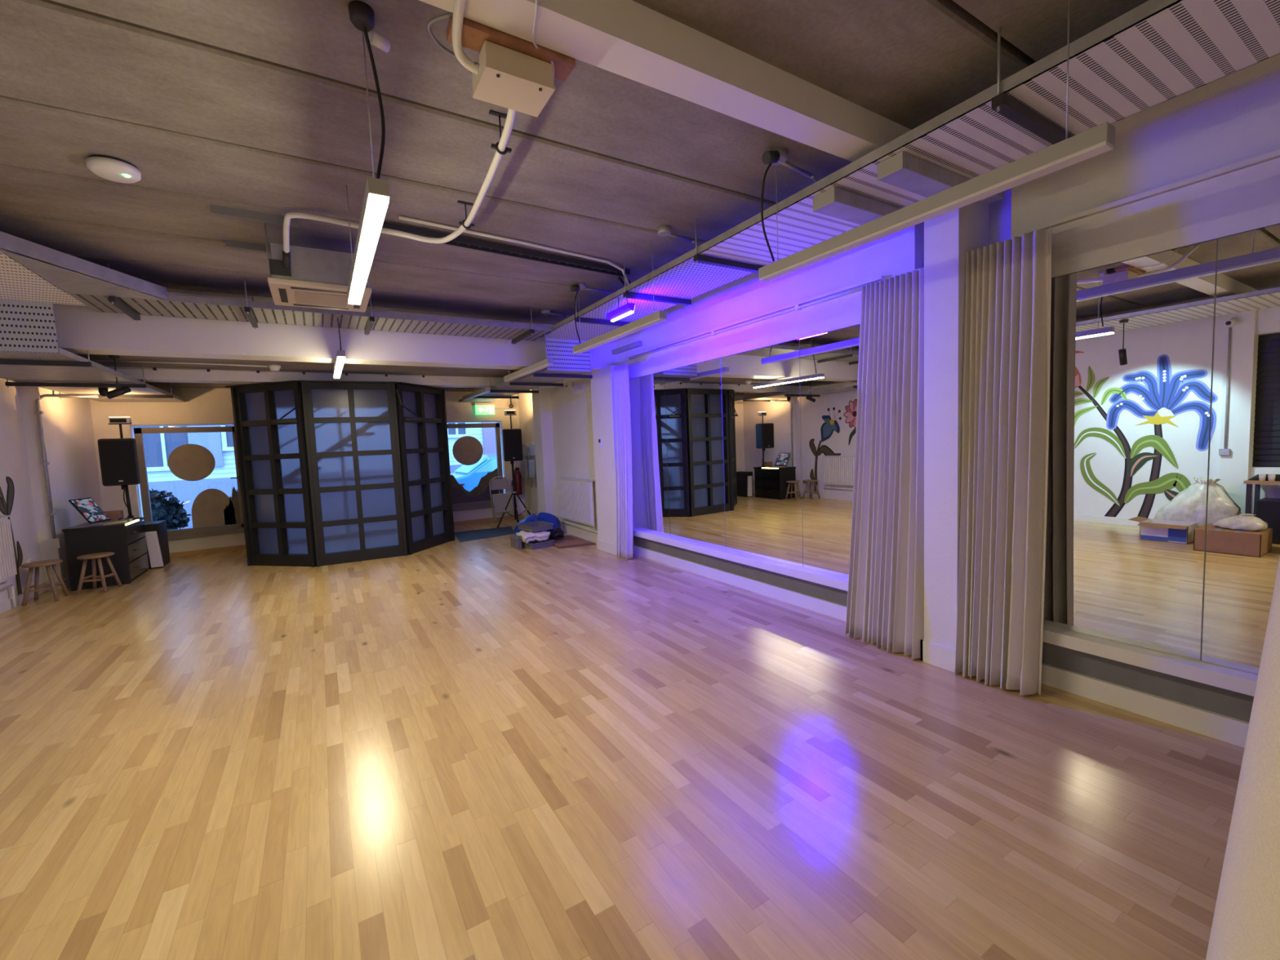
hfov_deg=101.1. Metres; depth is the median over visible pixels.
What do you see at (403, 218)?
conduit
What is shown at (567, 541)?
cardboard
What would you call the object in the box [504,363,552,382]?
diffuser
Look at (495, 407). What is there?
conduit
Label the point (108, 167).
ceiling detector
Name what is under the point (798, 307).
rail
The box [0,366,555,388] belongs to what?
beam
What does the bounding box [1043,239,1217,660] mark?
wall mirror
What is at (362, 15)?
ceiling rose
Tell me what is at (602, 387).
column
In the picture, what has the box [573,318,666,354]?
diffuser
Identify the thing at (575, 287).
socket
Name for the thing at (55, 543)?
pipe
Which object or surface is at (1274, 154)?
trim
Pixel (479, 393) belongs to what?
diffuser
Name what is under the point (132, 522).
light
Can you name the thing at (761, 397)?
wall mirror
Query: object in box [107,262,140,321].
bracket
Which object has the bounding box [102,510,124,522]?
box
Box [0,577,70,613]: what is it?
baseboard
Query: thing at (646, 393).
wall mirror
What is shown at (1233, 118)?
wall
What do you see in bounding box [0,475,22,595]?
mural
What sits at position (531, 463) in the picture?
folding chair
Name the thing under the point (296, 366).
ceiling
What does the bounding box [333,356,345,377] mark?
diffuser
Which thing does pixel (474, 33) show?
batten
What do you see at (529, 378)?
ceiling panel
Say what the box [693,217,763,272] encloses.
bracket
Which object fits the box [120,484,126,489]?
socket
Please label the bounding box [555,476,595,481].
grille
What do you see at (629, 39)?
beam
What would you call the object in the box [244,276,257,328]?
spotlight
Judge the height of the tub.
0.160 m
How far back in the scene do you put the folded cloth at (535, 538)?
7.64 m
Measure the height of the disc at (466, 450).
0.580 m
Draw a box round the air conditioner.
[264,223,372,311]
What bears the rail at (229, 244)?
attached to the ceiling at (254, 105)
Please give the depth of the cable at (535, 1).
1.70 m
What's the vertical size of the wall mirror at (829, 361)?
1.953 m
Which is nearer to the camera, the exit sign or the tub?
the tub
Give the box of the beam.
[418,0,1004,203]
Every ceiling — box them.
[0,0,1148,324]
[74,353,519,391]
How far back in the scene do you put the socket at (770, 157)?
2.73 m
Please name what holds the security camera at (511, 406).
attached to the ceiling at (296, 366)
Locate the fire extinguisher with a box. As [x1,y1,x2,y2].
[514,467,522,495]
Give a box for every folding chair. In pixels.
[488,476,515,522]
[520,443,529,486]
[528,442,536,487]
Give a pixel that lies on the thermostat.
(600, 444)
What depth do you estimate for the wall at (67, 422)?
6.25 m
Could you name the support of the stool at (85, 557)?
on the floor
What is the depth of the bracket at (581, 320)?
5.39 m
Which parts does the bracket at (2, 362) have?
threaded rod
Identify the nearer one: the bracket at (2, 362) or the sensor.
the bracket at (2, 362)
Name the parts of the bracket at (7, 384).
threaded rod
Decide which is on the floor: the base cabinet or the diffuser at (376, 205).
the base cabinet
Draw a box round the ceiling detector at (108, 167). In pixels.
[85,154,141,183]
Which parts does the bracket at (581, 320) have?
threaded rod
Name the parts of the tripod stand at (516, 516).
leg, leg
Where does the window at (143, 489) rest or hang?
in the wall at (202, 406)
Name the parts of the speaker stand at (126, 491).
plate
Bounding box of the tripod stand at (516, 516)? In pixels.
[496,461,530,528]
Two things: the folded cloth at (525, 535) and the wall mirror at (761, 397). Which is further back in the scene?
the folded cloth at (525, 535)
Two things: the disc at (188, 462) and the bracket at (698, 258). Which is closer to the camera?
the bracket at (698, 258)
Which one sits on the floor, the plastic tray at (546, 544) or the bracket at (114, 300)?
the plastic tray at (546, 544)
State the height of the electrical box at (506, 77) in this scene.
0.091 m
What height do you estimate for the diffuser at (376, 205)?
0.012 m
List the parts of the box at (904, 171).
plate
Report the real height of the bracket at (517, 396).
0.275 m
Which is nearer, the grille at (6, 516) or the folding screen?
the grille at (6, 516)
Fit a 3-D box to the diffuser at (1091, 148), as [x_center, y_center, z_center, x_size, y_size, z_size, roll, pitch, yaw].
[1.111,-1.114,2.360,0.060,0.012,1.552,-5,5,-31]
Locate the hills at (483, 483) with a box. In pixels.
[450,467,497,497]
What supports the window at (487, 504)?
in the wall at (202, 406)
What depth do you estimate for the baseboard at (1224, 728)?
2.96 m
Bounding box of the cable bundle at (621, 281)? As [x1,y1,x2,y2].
[617,276,631,286]
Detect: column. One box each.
[590,365,634,544]
[924,200,988,649]
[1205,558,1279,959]
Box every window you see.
[130,423,244,540]
[447,421,505,511]
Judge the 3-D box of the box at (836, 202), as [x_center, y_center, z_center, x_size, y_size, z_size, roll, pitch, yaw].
[1.215,-1.490,2.909,0.600,0.074,0.140,-5,5,-31]
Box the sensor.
[565,382,572,388]
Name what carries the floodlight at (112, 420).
on the loudspeaker at (118, 457)
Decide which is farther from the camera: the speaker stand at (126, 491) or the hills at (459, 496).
the hills at (459, 496)
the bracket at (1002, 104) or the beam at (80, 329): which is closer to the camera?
the bracket at (1002, 104)
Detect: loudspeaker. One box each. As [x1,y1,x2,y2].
[97,438,140,489]
[502,428,523,464]
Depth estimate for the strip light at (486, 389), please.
8.36 m
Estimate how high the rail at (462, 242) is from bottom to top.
0.042 m
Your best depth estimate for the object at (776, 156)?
2.76 m
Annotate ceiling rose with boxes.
[347,0,391,53]
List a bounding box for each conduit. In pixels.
[398,215,629,284]
[426,0,479,75]
[494,407,516,467]
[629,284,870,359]
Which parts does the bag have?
handle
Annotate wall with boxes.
[0,377,102,603]
[89,387,524,552]
[518,53,1279,660]
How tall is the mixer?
0.041 m
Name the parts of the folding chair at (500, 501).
backrest, seat, leg frame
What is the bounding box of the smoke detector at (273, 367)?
[267,364,280,371]
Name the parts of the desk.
panel, drawer, drawer, drawer, drawer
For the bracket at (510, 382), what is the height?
0.275 m
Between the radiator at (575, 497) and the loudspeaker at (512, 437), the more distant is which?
the loudspeaker at (512, 437)
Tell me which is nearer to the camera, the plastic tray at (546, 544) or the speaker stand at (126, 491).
the speaker stand at (126, 491)
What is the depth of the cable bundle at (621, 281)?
4.65 m
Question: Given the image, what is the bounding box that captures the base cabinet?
[143,520,170,568]
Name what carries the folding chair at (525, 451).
hanging from the rail
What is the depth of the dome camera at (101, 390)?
6.01 m
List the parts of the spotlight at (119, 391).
ceiling plate, rod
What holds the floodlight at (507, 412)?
on the loudspeaker at (512, 437)
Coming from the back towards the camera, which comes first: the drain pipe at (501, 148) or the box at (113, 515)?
the box at (113, 515)
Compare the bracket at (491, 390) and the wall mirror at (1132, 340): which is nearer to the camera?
the wall mirror at (1132, 340)
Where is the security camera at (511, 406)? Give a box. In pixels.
[509,398,513,408]
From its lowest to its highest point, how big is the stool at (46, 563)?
0.432 m
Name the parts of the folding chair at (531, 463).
seat, leg frame, backrest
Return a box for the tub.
[509,535,522,549]
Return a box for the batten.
[446,13,575,81]
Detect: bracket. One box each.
[0,350,92,368]
[4,364,146,389]
[58,382,173,399]
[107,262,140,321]
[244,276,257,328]
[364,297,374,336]
[473,387,519,399]
[488,375,538,393]
[509,369,563,386]
[511,306,534,345]
[575,293,629,326]
[622,262,691,306]
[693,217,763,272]
[991,26,1073,144]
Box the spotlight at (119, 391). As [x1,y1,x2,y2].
[104,355,131,399]
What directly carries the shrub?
on the ground
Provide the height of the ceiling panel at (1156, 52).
0.425 m
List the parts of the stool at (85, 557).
leg, leg, seat, leg, leg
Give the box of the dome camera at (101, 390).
[97,387,108,395]
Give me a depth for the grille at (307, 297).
3.73 m
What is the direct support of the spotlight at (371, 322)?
attached to the ceiling at (254, 105)
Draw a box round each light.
[125,519,139,525]
[333,316,345,377]
[346,26,389,304]
[462,376,490,399]
[503,331,553,382]
[573,240,666,354]
[612,340,642,354]
[758,0,1115,281]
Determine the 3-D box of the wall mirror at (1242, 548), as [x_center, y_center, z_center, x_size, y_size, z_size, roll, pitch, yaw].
[2.906,-0.090,2.012,0.016,1.953,1.005,-5,5,-31]
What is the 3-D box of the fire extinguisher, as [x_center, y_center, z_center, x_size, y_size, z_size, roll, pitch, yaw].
[-2.534,0.025,10.764,0.180,0.560,0.308,-5,5,-31]
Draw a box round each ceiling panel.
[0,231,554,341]
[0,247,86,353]
[0,347,185,402]
[458,363,592,402]
[539,0,1279,371]
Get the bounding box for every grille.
[0,515,11,518]
[294,290,347,307]
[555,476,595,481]
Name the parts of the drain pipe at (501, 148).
rod, rod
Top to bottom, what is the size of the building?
7.100 m
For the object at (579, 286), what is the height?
0.210 m
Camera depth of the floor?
2.33 m
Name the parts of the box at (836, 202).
plate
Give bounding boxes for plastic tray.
[516,520,554,532]
[521,538,554,550]
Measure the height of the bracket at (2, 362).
0.185 m
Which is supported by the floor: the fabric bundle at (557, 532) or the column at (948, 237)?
the column at (948, 237)
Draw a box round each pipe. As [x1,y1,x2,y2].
[34,394,97,549]
[282,108,516,268]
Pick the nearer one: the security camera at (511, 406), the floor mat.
the floor mat
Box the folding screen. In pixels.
[225,380,454,567]
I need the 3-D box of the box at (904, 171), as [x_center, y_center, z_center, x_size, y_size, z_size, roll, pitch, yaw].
[1.411,-1.474,2.590,0.600,0.074,0.130,-5,5,-31]
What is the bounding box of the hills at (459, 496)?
[451,484,498,503]
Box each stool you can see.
[20,559,70,605]
[76,551,122,594]
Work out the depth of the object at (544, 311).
5.87 m
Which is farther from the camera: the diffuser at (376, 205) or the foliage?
the foliage
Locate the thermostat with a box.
[598,438,602,448]
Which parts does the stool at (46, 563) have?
leg, leg, seat, leg, leg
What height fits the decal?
0.599 m
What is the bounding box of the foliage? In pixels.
[223,486,240,524]
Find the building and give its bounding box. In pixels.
[136,422,497,528]
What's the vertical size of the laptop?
0.333 m
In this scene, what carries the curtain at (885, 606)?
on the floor
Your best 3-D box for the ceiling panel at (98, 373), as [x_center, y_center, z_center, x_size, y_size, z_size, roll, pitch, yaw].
[-6.193,-1.088,5.886,0.940,0.045,4.620,-5,5,-31]
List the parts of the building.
pane, render panel, pane, pane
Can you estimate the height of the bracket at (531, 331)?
0.300 m
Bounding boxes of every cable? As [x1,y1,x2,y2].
[89,359,267,367]
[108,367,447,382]
[532,0,554,80]
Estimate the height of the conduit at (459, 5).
0.211 m
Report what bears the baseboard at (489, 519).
attached to the wall at (202, 406)
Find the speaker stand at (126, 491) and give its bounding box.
[123,484,143,519]
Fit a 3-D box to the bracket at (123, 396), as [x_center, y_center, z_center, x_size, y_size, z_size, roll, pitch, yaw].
[-6.778,-1.194,6.825,1.080,0.285,0.040,-5,5,-31]
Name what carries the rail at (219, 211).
attached to the ceiling at (254, 105)
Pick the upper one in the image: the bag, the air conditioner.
the air conditioner
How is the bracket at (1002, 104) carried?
attached to the ceiling at (254, 105)
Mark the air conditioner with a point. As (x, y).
(317, 278)
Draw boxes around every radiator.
[0,515,17,607]
[555,476,597,533]
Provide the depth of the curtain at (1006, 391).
2.97 m
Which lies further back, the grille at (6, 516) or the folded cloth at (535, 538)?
the folded cloth at (535, 538)
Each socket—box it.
[26,558,36,563]
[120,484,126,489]
[569,284,579,292]
[761,150,779,164]
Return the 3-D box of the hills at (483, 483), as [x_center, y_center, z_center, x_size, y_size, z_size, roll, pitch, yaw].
[-3.462,0.126,10.388,1.350,0.648,0.002,-5,5,-31]
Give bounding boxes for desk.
[62,516,149,591]
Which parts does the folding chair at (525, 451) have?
seat, leg frame, backrest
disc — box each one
[168,444,215,480]
[452,435,483,465]
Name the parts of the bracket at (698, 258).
threaded rod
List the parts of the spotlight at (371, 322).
threaded rod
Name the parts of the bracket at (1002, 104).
threaded rod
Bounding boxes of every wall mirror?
[628,371,670,536]
[664,357,726,549]
[720,338,803,567]
[799,324,860,577]
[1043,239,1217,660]
[1201,224,1279,674]
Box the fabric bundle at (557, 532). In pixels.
[546,527,564,539]
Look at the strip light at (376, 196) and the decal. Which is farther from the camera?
the decal
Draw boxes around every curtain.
[613,363,633,559]
[844,267,924,660]
[955,226,1052,695]
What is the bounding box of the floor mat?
[454,526,514,542]
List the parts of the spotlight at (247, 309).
threaded rod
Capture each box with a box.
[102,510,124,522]
[471,40,555,116]
[813,186,901,225]
[877,151,968,197]
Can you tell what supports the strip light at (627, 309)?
hanging from the ceiling panel at (1156, 52)
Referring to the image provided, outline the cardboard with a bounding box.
[551,534,595,548]
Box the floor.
[0,517,1244,959]
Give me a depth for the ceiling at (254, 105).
2.49 m
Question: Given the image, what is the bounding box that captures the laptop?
[68,497,127,526]
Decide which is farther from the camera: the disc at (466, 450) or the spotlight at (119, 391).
the disc at (466, 450)
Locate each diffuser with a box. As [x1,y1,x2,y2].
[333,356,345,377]
[348,194,389,304]
[462,391,490,399]
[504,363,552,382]
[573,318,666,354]
[759,140,1113,281]
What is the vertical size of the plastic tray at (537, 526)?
0.075 m
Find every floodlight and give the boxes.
[108,417,132,438]
[504,409,516,428]
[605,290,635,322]
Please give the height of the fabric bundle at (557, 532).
0.152 m
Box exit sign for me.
[473,402,494,414]
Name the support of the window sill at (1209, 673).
attached to the wall at (1233, 118)
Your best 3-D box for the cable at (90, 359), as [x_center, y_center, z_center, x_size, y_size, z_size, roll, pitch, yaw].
[-5.192,-1.330,6.001,1.551,0.020,0.021,-5,5,-33]
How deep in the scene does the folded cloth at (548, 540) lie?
7.66 m
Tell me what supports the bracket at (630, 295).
attached to the ceiling at (254, 105)
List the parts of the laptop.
lid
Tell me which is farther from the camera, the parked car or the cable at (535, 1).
the parked car
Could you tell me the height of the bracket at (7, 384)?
0.285 m
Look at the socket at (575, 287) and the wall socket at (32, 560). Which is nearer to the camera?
the socket at (575, 287)
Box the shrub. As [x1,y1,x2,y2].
[148,488,191,530]
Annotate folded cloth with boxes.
[515,530,550,540]
[520,535,549,543]
[521,538,549,543]
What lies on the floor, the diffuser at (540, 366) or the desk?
the desk
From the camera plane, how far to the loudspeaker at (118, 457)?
6.69 m
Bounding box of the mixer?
[114,516,133,521]
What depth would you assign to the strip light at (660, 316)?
4.39 m
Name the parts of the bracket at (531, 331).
threaded rod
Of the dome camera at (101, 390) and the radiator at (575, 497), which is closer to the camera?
the dome camera at (101, 390)
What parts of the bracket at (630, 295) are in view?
threaded rod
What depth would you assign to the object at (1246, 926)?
0.93 m
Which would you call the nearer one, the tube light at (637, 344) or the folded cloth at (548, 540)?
the tube light at (637, 344)
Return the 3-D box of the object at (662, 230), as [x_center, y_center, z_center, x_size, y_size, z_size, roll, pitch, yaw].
[0.317,-1.697,3.829,0.431,0.210,0.101,-5,5,-31]
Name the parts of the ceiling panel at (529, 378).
tray bracket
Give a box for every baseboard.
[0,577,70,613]
[169,514,524,557]
[524,511,1248,747]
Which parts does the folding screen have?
frosted pane, frosted pane, frosted pane, frosted pane, frosted pane, grid frame, frosted pane, frosted pane, frosted pane, frosted pane, frosted pane, frosted pane, frosted pane, frosted pane, cornice, frosted pane, frosted pane, grid frame, frosted pane, frosted pane, frosted pane, frosted pane, frosted pane, frosted pane, frosted pane, frosted pane, frosted pane, frosted pane, grid frame, frosted pane, frosted pane, frosted pane, frosted pane, frosted pane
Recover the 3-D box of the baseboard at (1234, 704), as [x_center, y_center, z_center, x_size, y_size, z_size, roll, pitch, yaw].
[2.412,0.997,3.002,0.045,0.175,9.520,-5,5,-31]
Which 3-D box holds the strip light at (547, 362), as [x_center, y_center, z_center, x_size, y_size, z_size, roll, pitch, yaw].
[-1.407,-1.494,6.456,0.066,0.385,1.600,-5,5,-31]
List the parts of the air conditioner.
threaded rod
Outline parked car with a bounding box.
[450,452,497,492]
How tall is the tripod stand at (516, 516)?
1.237 m
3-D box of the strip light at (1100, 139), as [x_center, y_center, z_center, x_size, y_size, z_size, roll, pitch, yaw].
[1.055,-1.411,2.311,0.169,0.615,1.560,-5,5,-31]
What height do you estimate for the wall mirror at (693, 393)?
1.953 m
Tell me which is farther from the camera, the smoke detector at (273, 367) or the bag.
the bag
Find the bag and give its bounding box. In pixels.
[514,512,560,535]
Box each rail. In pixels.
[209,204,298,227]
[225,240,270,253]
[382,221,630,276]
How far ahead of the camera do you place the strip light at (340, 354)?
4.99 m
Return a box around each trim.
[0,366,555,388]
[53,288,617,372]
[625,149,1279,358]
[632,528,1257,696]
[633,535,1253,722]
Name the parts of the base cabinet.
white panel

